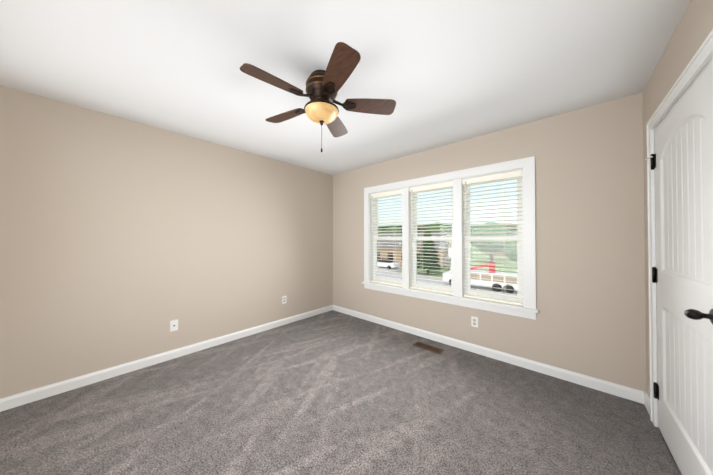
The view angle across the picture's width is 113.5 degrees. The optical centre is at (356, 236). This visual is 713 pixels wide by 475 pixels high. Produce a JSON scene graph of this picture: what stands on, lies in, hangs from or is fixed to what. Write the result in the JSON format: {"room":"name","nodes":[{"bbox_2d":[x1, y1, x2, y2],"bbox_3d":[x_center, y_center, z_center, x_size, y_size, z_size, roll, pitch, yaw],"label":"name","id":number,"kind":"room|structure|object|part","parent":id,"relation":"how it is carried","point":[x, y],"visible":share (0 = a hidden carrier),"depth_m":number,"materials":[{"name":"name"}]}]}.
{"room":"empty bedroom","nodes":[
{"label":"empty bedroom","id":0,"kind":"room"},
{"bbox_2d":[0,85,332,398],"bbox_3d":[-1.709,0.099,2.935,0.160,2.440,3.970,-1,-1,42],"label":"wall","id":1,"kind":"structure","parent":0,"point":[123,241],"depth_m":2.29,"materials":[{"name":"beige paint"}]},
{"bbox_2d":[0,305,331,411],"bbox_3d":[-1.644,1.272,2.865,0.014,0.092,3.650,-1,-1,42],"label":"baseboard","id":2,"kind":"structure","parent":1,"relation":"attached to","point":[43,392],"depth_m":2.27,"materials":[{"name":"white wood"}]},
{"bbox_2d":[170,320,177,331],"bbox_3d":[-1.961,0.964,2.514,0.014,0.114,0.070,-1,-1,42],"label":"outlet","id":3,"kind":"object","parent":1,"relation":"attached to","point":[173,325],"visible":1,"depth_m":2.51,"materials":[{"name":"white plastic"}]},
{"bbox_2d":[282,296,286,303],"bbox_3d":[-1.080,0.955,3.502,0.007,0.114,0.070,-1,-1,42],"label":"outlet","id":4,"kind":"object","parent":1,"relation":"attached to","point":[284,298],"visible":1,"depth_m":3.50,"materials":[{"name":"white plastic"}]},
{"bbox_2d":[0,310,681,474],"bbox_3d":[-0.306,1.365,1.663,3.930,0.120,3.970,-1,-1,42],"label":"floor","id":5,"kind":"structure","parent":0,"point":[332,392],"depth_m":1.67,"materials":[{"name":"carpet"}]},
{"bbox_2d":[413,341,443,353],"bbox_3d":[0.842,1.311,2.756,0.335,0.010,0.125,-1,-1,42],"label":"air vent register","id":6,"kind":"object","parent":5,"relation":"on","point":[429,347],"visible":1,"depth_m":2.75,"materials":[{"name":"brown metal"}]},
{"bbox_2d":[0,0,690,174],"bbox_3d":[-0.306,-1.194,1.690,3.930,0.120,3.970,-1,-1,42],"label":"ceiling","id":7,"kind":"structure","parent":0,"point":[443,72],"depth_m":1.52,"materials":[{"name":"white paint"}]},
{"bbox_2d":[240,42,395,151],"bbox_3d":[-0.275,-0.866,1.657,1.035,0.536,1.018,-1,-1,42],"label":"ceiling fan","id":8,"kind":"object","parent":7,"relation":"hanging from","point":[323,87],"visible":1,"depth_m":1.58,"materials":[{"name":"brown wood"}]},
{"bbox_3d":[-0.248,-1.012,1.670,0.246,0.244,0.246,-1,-1,42],"label":"motor","id":9,"kind":"part","parent":8,"relation":"part of","materials":[{"name":"brown metal"}]},
{"bbox_3d":[-0.248,-0.709,1.667,0.036,0.222,0.036,-1,-1,42],"label":"finial chain","id":10,"kind":"part","parent":8,"relation":"part of","materials":[{"name":"brown metal"}]},
{"bbox_3d":[-0.248,-0.856,1.668,0.233,0.077,0.233,-1,-1,42],"label":"lamp shade","id":11,"kind":"part","parent":8,"relation":"part of","materials":[{"name":"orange glass"}]},
{"bbox_2d":[333,92,646,392],"bbox_3d":[0.966,0.100,3.094,3.610,2.440,0.160,-1,-1,42],"label":"wall","id":12,"kind":"structure","parent":0,"point":[590,320],"depth_m":2.14,"materials":[{"name":"beige paint"}]},
{"bbox_2d":[364,156,535,309],"bbox_3d":[0.981,-0.025,3.053,2.170,1.490,0.164,-1,-1,42],"label":"window","id":13,"kind":"structure","parent":12,"relation":"in","point":[519,275],"depth_m":2.78,"materials":[{"name":"white"}]},
{"bbox_2d":[370,170,522,305],"bbox_3d":[0.966,0.023,3.035,1.960,1.379,0.074,-1,-1,42],"label":"window blinds","id":14,"kind":"object","parent":13,"relation":"attached to","point":[482,179],"visible":0.9,"depth_m":2.84,"materials":[{"name":"white plastic"}]},
{"bbox_2d":[362,282,538,319],"bbox_3d":[0.957,0.770,3.017,2.210,0.100,0.133,-1,-1,42],"label":"window sill","id":15,"kind":"structure","parent":12,"relation":"attached to","point":[504,308],"depth_m":2.73,"materials":[{"name":"white"}]},
{"bbox_2d":[471,316,477,327],"bbox_3d":[1.335,0.971,2.641,0.070,0.114,0.007,-1,-1,42],"label":"outlet","id":16,"kind":"object","parent":12,"relation":"attached to","point":[474,321],"visible":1,"depth_m":2.64,"materials":[{"name":"white plastic"}]},
{"bbox_2d":[332,305,649,408],"bbox_3d":[0.919,1.273,3.007,3.580,0.092,0.014,-1,-1,42],"label":"baseboard","id":17,"kind":"structure","parent":12,"relation":"attached to","point":[625,392],"depth_m":2.34,"materials":[{"name":"white wood"}]},
{"bbox_2d":[643,0,712,397],"bbox_3d":[1.097,0.072,0.418,0.160,2.440,3.970,-1,-1,42],"label":"wall","id":18,"kind":"structure","parent":0,"point":[694,28],"depth_m":1.35,"materials":[{"name":"beige paint"}]},
{"bbox_2d":[646,29,712,427],"bbox_3d":[1.798,0.244,1.214,0.182,2.113,1.065,-1,-1,42],"label":"door frame","id":19,"kind":"structure","parent":18,"relation":"attached to","point":[702,57],"depth_m":1.61,"materials":[{"name":"white wood"}]},
{"bbox_2d":[650,59,712,474],"bbox_3d":[1.760,0.278,1.258,0.056,2.030,0.929,-1,-1,42],"label":"door","id":20,"kind":"structure","parent":18,"relation":"in","point":[683,135],"depth_m":1.22,"materials":[{"name":"white paint"}]},
{"bbox_3d":[2.040,0.272,1.599,0.018,1.680,0.046,-1,-1,42],"label":"door hinges","id":21,"kind":"part","parent":20,"relation":"part of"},
{"bbox_2d":[684,309,712,323],"bbox_3d":[1.454,0.335,0.990,0.077,0.068,0.068,-1,-1,42],"label":"door handle","id":22,"kind":"object","parent":20,"relation":"attached to","point":[693,314],"depth_m":0.98,"materials":[{"name":"black metal"}]},
{"label":"outside","id":23,"kind":"structure","parent":0,"visible":0},
{"bbox_2d":[395,245,516,277],"bbox_3d":[84.597,6.333,143.864,380.000,0.300,318.500,-1,-1,42],"label":"lawn","id":24,"kind":"structure","parent":23,"point":[508,266],"depth_m":40.57,"materials":[{"name":"green plant"}]},
{"bbox_2d":[377,232,451,268],"bbox_3d":[9.471,2.240,43.704,15.969,5.800,10.074,0,-1,33],"label":"house","id":25,"kind":"structure","parent":24,"relation":"on","point":[399,252],"depth_m":39.92,"materials":[{"name":"beige"}]},
{"bbox_2d":[377,266,516,294],"bbox_3d":[-6.397,5.118,42.461,380.000,0.017,12.000,-1,-1,42],"label":"street","id":26,"kind":"structure","parent":24,"relation":"on","point":[439,281],"depth_m":27.27,"materials":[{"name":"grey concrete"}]},
{"bbox_2d":[377,258,399,268],"bbox_3d":[4.538,4.335,36.688,4.200,1.430,1.840,-1,-1,42],"label":"car","id":27,"kind":"object","parent":26,"relation":"on","point":[389,265],"depth_m":35.77,"materials":[{"name":"white"}]},
{"bbox_2d":[443,248,516,293],"bbox_3d":[11.593,3.063,22.029,6.318,3.666,1.810,-1,-1,42],"label":"truck","id":28,"kind":"object","parent":26,"relation":"on","point":[486,277],"depth_m":20.74,"materials":[{"name":"white painted metal"},{"name":"rubber"},{"name":"glass"}]},
{"bbox_2d":[378,222,516,273],"bbox_3d":[25.822,-0.572,71.317,221.500,11.998,85.100,-1,-1,42],"label":"trees","id":29,"kind":"object","parent":24,"relation":"on","point":[433,258],"depth_m":43.77,"materials":[{"name":"green plant"}]},
{"bbox_2d":[485,235,516,255],"bbox_3d":[45.192,2.552,64.047,16.800,5.600,9.800,-1,-1,42],"label":"house","id":30,"kind":"structure","parent":24,"relation":"on","point":[499,254],"materials":[{"name":"beige"}]}
]}

